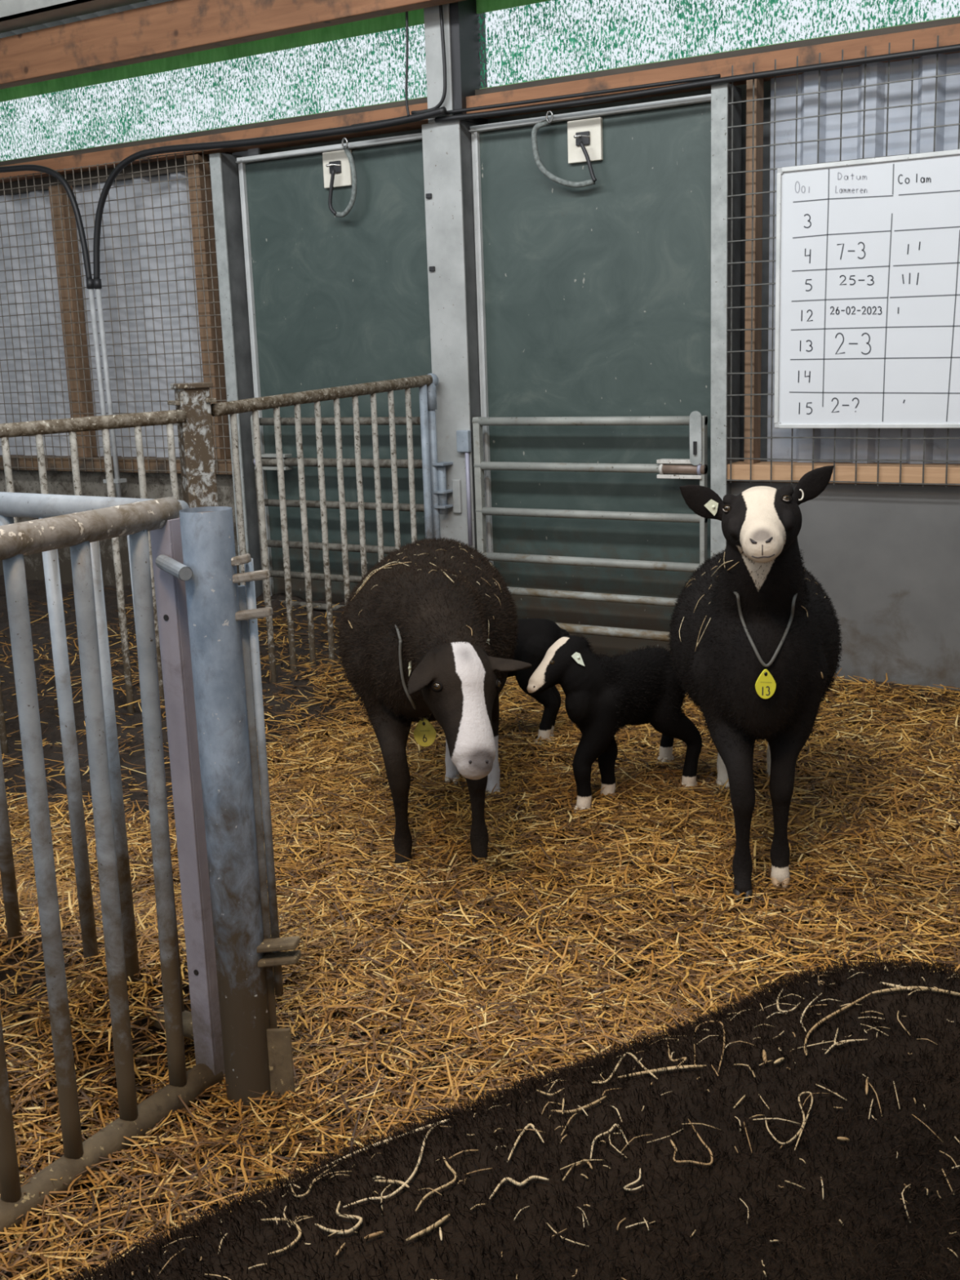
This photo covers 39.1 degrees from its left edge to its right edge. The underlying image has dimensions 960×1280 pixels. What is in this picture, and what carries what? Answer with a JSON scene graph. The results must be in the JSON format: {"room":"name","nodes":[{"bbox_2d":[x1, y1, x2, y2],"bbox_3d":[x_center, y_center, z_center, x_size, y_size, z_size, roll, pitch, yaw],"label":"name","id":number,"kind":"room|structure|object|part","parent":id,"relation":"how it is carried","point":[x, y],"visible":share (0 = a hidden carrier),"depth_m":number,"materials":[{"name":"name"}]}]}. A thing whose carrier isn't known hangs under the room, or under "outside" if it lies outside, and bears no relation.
{"room":"farm building","nodes":[
{"label":"farm building","id":0,"kind":"room"},
{"bbox_2d":[0,0,172,38],"bbox_3d":[-2.562,-3.749,2.563,12.400,2.689,9.100,5,14,31],"label":"ceiling","id":1,"kind":"structure","parent":0,"point":[148,2],"depth_m":7.69,"materials":[{"name":"brown wood"}]},
{"bbox_2d":[0,470,240,586],"bbox_3d":[-3.411,-0.663,8.677,5.180,0.905,0.200,5,14,31],"label":"wall","id":2,"kind":"structure","parent":0,"point":[59,482],"depth_m":7.81,"materials":[{"name":"concrete"}]},
{"bbox_2d":[0,454,232,475],"bbox_3d":[-3.474,-1.127,8.510,5.170,0.075,0.160,5,14,31],"label":"sill","id":3,"kind":"structure","parent":2,"relation":"on","point":[161,463],"depth_m":7.64,"materials":[{"name":"brown wood"}]},
{"bbox_2d":[48,184,97,457],"bbox_3d":[-2.295,-1.782,7.634,0.100,1.490,0.085,5,14,31],"label":"batten","id":4,"kind":"object","parent":3,"relation":"on","point":[55,202],"visible":0.8,"depth_m":7.59,"materials":[{"name":"brown wood"}]},
{"bbox_2d":[186,154,231,459],"bbox_3d":[-1.423,-1.731,7.106,0.080,1.550,0.085,5,14,31],"label":"batten","id":5,"kind":"object","parent":3,"relation":"on","point":[199,171],"visible":0.83,"depth_m":7.06,"materials":[{"name":"brown wood"}]},
{"bbox_2d":[0,147,260,457],"bbox_3d":[-3.375,-1.948,8.350,5.373,1.590,0.047,5,14,31],"label":"wall","id":6,"kind":"structure","parent":0,"point":[181,183],"depth_m":7.56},
{"bbox_2d":[0,151,231,195],"bbox_3d":[-3.492,-2.665,8.242,5.170,0.065,0.060,5,14,31],"label":"rail","id":7,"kind":"object","parent":6,"relation":"attached to","point":[144,166],"visible":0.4,"depth_m":7.37,"materials":[{"name":"brown wood"}]},
{"bbox_2d":[21,80,933,463],"bbox_3d":[-0.269,-1.238,6.786,12.400,2.600,0.040,5,14,31],"label":"wall","id":8,"kind":"structure","parent":0,"point":[766,85],"depth_m":5.83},
{"bbox_2d":[0,575,959,1279],"bbox_3d":[-2.404,0.788,3.236,11.700,0.282,8.600,5,14,31],"label":"floor","id":9,"kind":"structure","parent":0,"point":[36,589],"depth_m":4.74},
{"bbox_2d":[167,382,217,507],"bbox_3d":[-1.087,-0.320,5.326,0.150,1.363,0.150,-8,14,-28],"label":"fence post","id":10,"kind":"object","parent":9,"relation":"on","point":[195,436],"visible":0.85,"depth_m":5.18,"materials":[{"name":"metal"}]},
{"bbox_2d":[0,409,186,754],"bbox_3d":[-1.975,-0.112,4.925,1.902,1.348,0.054,-7,13,-22],"label":"gate","id":11,"kind":"object","parent":10,"relation":"attached to","point":[38,428],"visible":0.46,"depth_m":5.07,"materials":[{"name":"metal"}]},
{"bbox_3d":[-1.997,-0.718,4.796,1.902,0.108,0.054,-7,13,-22],"label":"rail","id":12,"kind":"part","parent":11,"relation":"part of","materials":[{"name":"metal"}]},
{"bbox_2d":[208,152,262,599],"bbox_3d":[-1.238,-1.232,7.088,0.070,2.490,0.180,5,14,31],"label":"steel column","id":13,"kind":"structure","parent":9,"relation":"on","point":[224,174],"depth_m":6.96,"materials":[{"name":"metal"}]},
{"bbox_2d":[0,149,232,474],"bbox_3d":[-2.864,-1.810,7.861,3.610,1.630,0.009,5,14,31],"label":"mesh panel","id":14,"kind":"object","parent":13,"relation":"attached to","point":[193,152],"visible":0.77,"depth_m":7.34,"materials":[{"name":"grey metal"}]},
{"bbox_2d":[85,279,114,483],"bbox_3d":[-2.069,-1.334,7.428,0.060,1.257,0.071,5,14,31],"label":"conduit","id":15,"kind":"object","parent":14,"relation":"attached to","point":[90,285],"visible":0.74,"depth_m":7.35,"materials":[{"name":"grey metal"}]},
{"bbox_2d":[0,164,92,279],"bbox_3d":[-2.545,-2.303,7.477,1.031,0.679,0.032,5,14,31],"label":"cable","id":16,"kind":"object","parent":15,"relation":"attached to","point":[66,185],"visible":1,"depth_m":7.25,"materials":[{"name":"black plastic"}]},
{"bbox_2d":[93,279,126,497],"bbox_3d":[-2.023,-1.329,7.401,0.060,1.253,0.071,5,14,31],"label":"conduit","id":17,"kind":"object","parent":14,"relation":"attached to","point":[97,282],"visible":0.83,"depth_m":7.36,"materials":[{"name":"grey metal"}]},
{"bbox_2d":[93,106,446,279],"bbox_3d":[-1.114,-2.146,6.628,2.268,0.635,0.034,5,14,31],"label":"cable","id":18,"kind":"object","parent":17,"relation":"attached to","point":[442,110],"visible":1,"depth_m":6.59,"materials":[{"name":"black plastic"}]},
{"bbox_2d":[179,506,301,1117],"bbox_3d":[-0.442,0.381,2.587,0.168,1.265,0.094,1,12,12],"label":"gate post","id":19,"kind":"object","parent":9,"relation":"on","point":[258,1054],"visible":0.94,"depth_m":2.55,"materials":[{"name":"metal"}]},
{"bbox_2d":[0,497,225,1240],"bbox_3d":[-0.907,0.479,2.010,0.148,1.221,1.506,5,14,31],"label":"gate","id":20,"kind":"object","parent":19,"relation":"attached to","point":[161,516],"visible":0.96,"depth_m":2.48,"materials":[{"name":"metal"}]},
{"bbox_3d":[-0.965,-0.084,1.912,0.055,0.074,1.501,5,14,31],"label":"rail","id":21,"kind":"part","parent":20,"relation":"part of","materials":[{"name":"metal"}]},
{"bbox_2d":[0,492,193,1039],"bbox_3d":[-1.057,0.233,2.960,1.200,1.131,0.051,5,14,31],"label":"gate","id":22,"kind":"object","parent":20,"relation":"attached to","point":[29,505],"visible":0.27,"depth_m":2.80,"materials":[{"name":"metal"}]},
{"bbox_3d":[-1.075,-0.290,2.848,1.200,0.061,0.051,5,14,31],"label":"rail","id":23,"kind":"part","parent":22,"relation":"part of","materials":[{"name":"metal"}]},
{"bbox_3d":[-1.064,0.758,3.088,1.140,0.051,0.051,5,14,31],"label":"rail","id":24,"kind":"part","parent":22,"relation":"part of","materials":[{"name":"metal"}]},
{"bbox_3d":[-0.930,1.037,2.143,0.060,0.078,1.486,5,14,31],"label":"rail","id":25,"kind":"part","parent":20,"relation":"part of","materials":[{"name":"metal"}]},
{"bbox_3d":[-0.412,0.276,2.583,0.016,0.870,0.017,5,14,31],"label":"hinge rod","id":26,"kind":"part","parent":19,"relation":"part of","materials":[{"name":"metal"}]},
{"bbox_3d":[-0.394,0.838,2.676,0.048,0.150,0.008,-2,12,1],"label":"foot plate","id":27,"kind":"part","parent":19,"relation":"part of","materials":[{"name":"metal"}]},
{"bbox_2d":[422,0,488,550],"bbox_3d":[-0.088,-1.565,6.326,0.211,3.380,0.252,5,14,31],"label":"steel column","id":28,"kind":"structure","parent":9,"relation":"on","point":[447,162],"depth_m":6.17,"materials":[{"name":"grey metal"}]},
{"bbox_2d":[235,133,431,602],"bbox_3d":[-0.651,-1.192,6.776,1.215,2.442,0.070,5,14,31],"label":"door","id":29,"kind":"structure","parent":28,"relation":"attached to","point":[333,301],"depth_m":6.73,"materials":[{"name":"metal"}]},
{"bbox_3d":[-0.693,-2.372,6.522,1.215,0.027,0.052,5,14,31],"label":"rail","id":30,"kind":"part","parent":29,"relation":"part of","materials":[{"name":"metal"}]},
{"bbox_2d":[322,149,351,188],"bbox_3d":[-0.699,-2.267,6.503,0.163,0.165,0.072,5,14,31],"label":"wall plate","id":31,"kind":"object","parent":29,"relation":"attached to","point":[338,161],"visible":0.94,"depth_m":6.50,"materials":[{"name":"beige plastic"}]},
{"bbox_2d":[328,137,356,217],"bbox_3d":[-0.655,-2.206,6.455,0.183,0.358,0.037,7,15,37],"label":"rope","id":32,"kind":"object","parent":29,"relation":"hanging from","point":[349,206],"visible":1,"depth_m":6.43,"materials":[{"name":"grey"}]},
{"bbox_2d":[210,373,462,684],"bbox_3d":[-0.587,-0.460,5.904,0.132,1.342,1.451,8,15,38],"label":"gate","id":33,"kind":"object","parent":28,"relation":"attached to","point":[434,482],"visible":0.81,"depth_m":5.82,"materials":[{"name":"metal"}]},
{"bbox_3d":[-0.626,-1.048,5.747,0.052,0.114,1.381,7,15,35],"label":"rail","id":34,"kind":"part","parent":33,"relation":"part of","materials":[{"name":"metal"}]},
{"bbox_2d":[426,382,436,409],"bbox_3d":[-0.229,-1.139,6.295,0.050,0.130,0.052,5,14,31],"label":"socket","id":35,"kind":"object","parent":33,"relation":"attached to","point":[431,387],"depth_m":6.28,"materials":[{"name":"metal"}]},
{"bbox_3d":[-0.110,-0.680,6.402,0.045,0.160,0.015,5,14,31],"label":"hinge plate","id":36,"kind":"part","parent":33,"relation":"part of","materials":[{"name":"grey metal"}]},
{"bbox_2d":[250,414,424,611],"bbox_3d":[-0.688,-0.616,6.794,1.095,1.040,0.074,5,14,31],"label":"gate","id":37,"kind":"object","parent":28,"relation":"attached to","point":[268,460],"visible":0.33,"depth_m":6.83,"materials":[{"name":"grey metal"}]},
{"bbox_3d":[-1.151,-1.048,6.953,0.054,0.229,0.006,5,14,31],"label":"slotted plate","id":38,"kind":"part","parent":37,"relation":"part of","materials":[{"name":"grey metal"}]},
{"bbox_2d":[411,4,446,114],"bbox_3d":[-0.234,-2.617,6.001,0.192,0.523,0.016,5,14,31],"label":"cable","id":39,"kind":"object","parent":28,"relation":"attached to","point":[441,13],"visible":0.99,"depth_m":5.97,"materials":[{"name":"black plastic"}]},
{"bbox_2d":[0,23,959,182],"bbox_3d":[-0.414,-2.443,6.358,12.400,0.075,0.190,5,14,31],"label":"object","id":40,"kind":"structure","parent":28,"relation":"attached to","point":[924,38],"depth_m":5.80,"materials":[{"name":"brown wood"}]},
{"bbox_2d":[0,16,959,165],"bbox_3d":[-0.401,-2.505,6.371,12.400,0.040,0.090,5,14,31],"label":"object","id":41,"kind":"structure","parent":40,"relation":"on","point":[953,20],"depth_m":5.89,"materials":[{"name":"brown wood"}]},
{"bbox_2d":[0,8,426,161],"bbox_3d":[-2.949,-3.032,7.823,6.470,0.560,0.015,5,14,31],"label":"window","id":42,"kind":"structure","parent":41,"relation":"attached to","point":[397,21],"depth_m":6.87,"materials":[{"name":"green glass"}]},
{"bbox_2d":[475,0,959,88],"bbox_3d":[2.417,-2.536,4.614,5.785,0.560,0.015,5,14,31],"label":"window","id":43,"kind":"structure","parent":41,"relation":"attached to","point":[482,6],"depth_m":5.71,"materials":[{"name":"green glass"}]},
{"bbox_2d":[351,74,720,125],"bbox_3d":[0.179,-2.317,5.834,1.811,0.026,0.016,5,14,31],"label":"cable","id":44,"kind":"object","parent":28,"relation":"attached to","point":[714,76],"visible":0.86,"depth_m":5.67,"materials":[{"name":"black plastic"}]},
{"bbox_2d":[456,410,707,641],"bbox_3d":[0.443,-0.506,6.114,1.223,1.040,0.077,5,14,30],"label":"gate","id":45,"kind":"object","parent":28,"relation":"attached to","point":[698,469],"visible":0.77,"depth_m":6.08,"materials":[{"name":"metal"}]},
{"bbox_3d":[0.912,-0.853,5.720,0.054,0.229,0.006,5,14,31],"label":"slotted plate","id":46,"kind":"part","parent":45,"relation":"part of","materials":[{"name":"metal"}]},
{"bbox_2d":[434,44,959,122],"bbox_3d":[0.806,-2.230,5.454,2.345,0.034,0.024,5,14,31],"label":"wooden beam","id":47,"kind":"structure","parent":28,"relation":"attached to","point":[956,47],"depth_m":5.37,"materials":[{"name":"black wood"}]},
{"bbox_2d":[0,587,959,1279],"bbox_3d":[-0.768,0.504,4.270,6.535,0.329,4.869,5,14,31],"label":"bedding","id":48,"kind":"object","parent":9,"relation":"on","point":[318,929],"visible":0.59,"depth_m":3.46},
{"bbox_2d":[334,536,532,871],"bbox_3d":[-0.140,0.156,4.165,0.624,0.855,1.635,-1,12,3],"label":"ewe","id":49,"kind":"object","parent":48,"relation":"on","point":[411,654],"visible":0.98,"depth_m":3.79,"materials":[{"name":"brown"}]},
{"bbox_3d":[-0.135,0.032,3.836,0.272,0.432,0.282,-1,12,3],"label":"neck cord","id":50,"kind":"part","parent":49,"relation":"part of","materials":[{"name":"grey fabric"}]},
{"bbox_2d":[347,542,501,638],"bbox_3d":[-0.170,-0.152,4.140,0.469,0.220,1.187,-1,12,3],"label":"straw wisps","id":51,"kind":"object","parent":49,"relation":"on","point":[361,586],"visible":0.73,"depth_m":4.14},
{"bbox_2d":[46,951,959,1279],"bbox_3d":[-0.012,0.822,1.131,1.795,0.819,0.644,-10,14,-33],"label":"ewe","id":52,"kind":"object","parent":48,"relation":"on","point":[864,1179],"visible":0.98,"depth_m":1.12,"materials":[{"name":"brown"}]},
{"bbox_2d":[86,964,959,1279],"bbox_3d":[0.106,0.522,1.165,1.094,0.228,0.570,-10,14,-33],"label":"straw wisps","id":53,"kind":"object","parent":52,"relation":"on","point":[439,1222],"visible":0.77,"depth_m":1.15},
{"bbox_2d":[506,618,569,745],"bbox_3d":[-0.021,0.147,5.046,0.759,0.503,0.274,-2,12,1],"label":"lamb","id":54,"kind":"object","parent":48,"relation":"on","point":[535,637],"visible":0.34,"depth_m":4.96,"materials":[{"name":"brown"}]},
{"bbox_2d":[526,629,702,815],"bbox_3d":[0.487,0.228,4.415,0.782,0.569,0.306,-14,17,-43],"label":"lamb","id":55,"kind":"object","parent":48,"relation":"on","point":[604,695],"visible":0.93,"depth_m":4.25,"materials":[{"name":"brown"}]},
{"bbox_2d":[666,465,843,902],"bbox_3d":[0.800,0.026,3.963,0.514,1.134,1.434,0,12,11],"label":"ewe","id":56,"kind":"object","parent":48,"relation":"on","point":[753,673],"visible":0.98,"depth_m":3.51,"materials":[{"name":"brown"}]},
{"bbox_2d":[679,552,826,678],"bbox_3d":[0.769,-0.186,3.803,0.414,0.474,0.830,0,12,9],"label":"straw wisps","id":57,"kind":"object","parent":56,"relation":"on","point":[724,553],"visible":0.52,"depth_m":3.64,"materials":[{"name":"yellow plant"}]},
{"bbox_3d":[0.730,-0.098,3.503,0.213,0.280,0.291,0,12,9],"label":"neck cord","id":58,"kind":"part","parent":56,"relation":"part of","materials":[{"name":"grey plastic"}]},
{"bbox_2d":[711,83,741,557],"bbox_3d":[1.043,-1.021,5.724,0.070,2.490,0.180,5,14,31],"label":"steel column","id":59,"kind":"structure","parent":9,"relation":"on","point":[721,94],"depth_m":5.58,"materials":[{"name":"metal"}]},
{"bbox_2d":[468,93,711,657],"bbox_3d":[0.534,-1.083,6.067,1.225,2.442,0.070,5,14,31],"label":"door","id":60,"kind":"structure","parent":59,"relation":"attached to","point":[594,300],"depth_m":6.04,"materials":[{"name":"metal"}]},
{"bbox_2d":[531,110,596,187],"bbox_3d":[0.366,-2.123,5.846,0.306,0.326,0.044,4,14,27],"label":"rope","id":61,"kind":"object","parent":60,"relation":"hanging from","point":[545,122],"visible":1,"depth_m":5.87,"materials":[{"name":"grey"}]},
{"bbox_2d":[567,117,603,164],"bbox_3d":[0.442,-2.153,5.823,0.162,0.175,0.072,5,14,31],"label":"wall plate","id":62,"kind":"object","parent":60,"relation":"attached to","point":[589,131],"visible":1,"depth_m":5.83,"materials":[{"name":"beige plastic"}]},
{"bbox_3d":[0.492,-2.262,5.814,1.225,0.027,0.052,5,14,31],"label":"rail","id":63,"kind":"part","parent":60,"relation":"part of","materials":[{"name":"metal"}]},
{"bbox_2d":[726,35,959,487],"bbox_3d":[2.075,-1.373,4.902,2.487,1.650,0.011,5,14,31],"label":"mesh panel","id":64,"kind":"object","parent":59,"relation":"attached to","point":[889,46],"visible":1,"depth_m":5.37,"materials":[{"name":"metal"}]},
{"bbox_2d":[773,149,959,428],"bbox_3d":[1.826,-1.304,5.050,1.488,1.014,0.026,5,14,31],"label":"whiteboard","id":65,"kind":"object","parent":64,"relation":"attached to","point":[867,324],"visible":1,"depth_m":5.24,"materials":[{"name":"plastic"}]},
{"bbox_3d":[1.197,-1.362,5.426,0.018,0.974,0.026,5,14,31],"label":"frame","id":66,"kind":"part","parent":65,"relation":"part of","materials":[{"name":"metal"}]},
{"bbox_3d":[1.843,-0.817,5.154,1.448,0.018,0.026,5,14,31],"label":"frame","id":67,"kind":"part","parent":65,"relation":"part of","materials":[{"name":"metal"}]},
{"bbox_3d":[1.809,-1.790,4.946,1.448,0.018,0.026,5,14,31],"label":"frame","id":68,"kind":"part","parent":65,"relation":"part of","materials":[{"name":"metal"}]},
{"bbox_2d":[731,480,959,689],"bbox_3d":[3.035,-0.076,4.820,4.550,0.922,0.200,5,14,31],"label":"wall","id":69,"kind":"structure","parent":0,"point":[886,557],"depth_m":5.51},
{"bbox_2d":[726,461,959,485],"bbox_3d":[2.998,-0.546,4.637,4.500,0.070,0.160,5,14,31],"label":"sill","id":70,"kind":"structure","parent":69,"relation":"on","point":[865,472],"depth_m":5.45,"materials":[{"name":"brown wood"}]},
{"bbox_2d":[744,78,763,463],"bbox_3d":[1.129,-1.502,5.578,0.043,1.535,0.085,5,14,31],"label":"batten","id":71,"kind":"object","parent":70,"relation":"on","point":[758,82],"visible":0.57,"depth_m":5.54,"materials":[{"name":"brown wood"}]},
{"bbox_2d":[767,52,959,463],"bbox_3d":[3.056,-1.361,4.503,4.347,1.575,0.047,5,14,31],"label":"wall","id":72,"kind":"structure","parent":0,"point":[948,86],"depth_m":5.37,"materials":[{"name":"grey metal"}]},
{"bbox_3d":[-1.147,-3.090,4.446,0.130,1.172,3.485,5,14,31],"label":"rafter","id":73,"kind":"object","parent":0,"visible":0},
{"bbox_2d":[0,0,147,33],"bbox_3d":[-0.623,-3.096,5.907,12.400,0.155,0.180,5,14,31],"label":"steel purlin","id":74,"kind":"structure","parent":73,"relation":"attached to","point":[15,15],"depth_m":6.81,"materials":[{"name":"grey metal"}]},
{"bbox_2d":[0,0,465,89],"bbox_3d":[-0.564,-2.896,6.037,12.400,0.225,0.100,5,14,31],"label":"wooden beam","id":75,"kind":"structure","parent":73,"relation":"attached to","point":[173,28],"depth_m":6.56,"materials":[{"name":"brown wood"}]},
{"bbox_2d":[404,11,409,116],"bbox_3d":[-0.326,-2.603,6.019,0.036,0.519,0.012,5,14,31],"label":"cable","id":76,"kind":"object","parent":75,"relation":"hanging from","point":[406,12],"visible":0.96,"depth_m":6.03,"materials":[{"name":"black plastic"}]}
]}

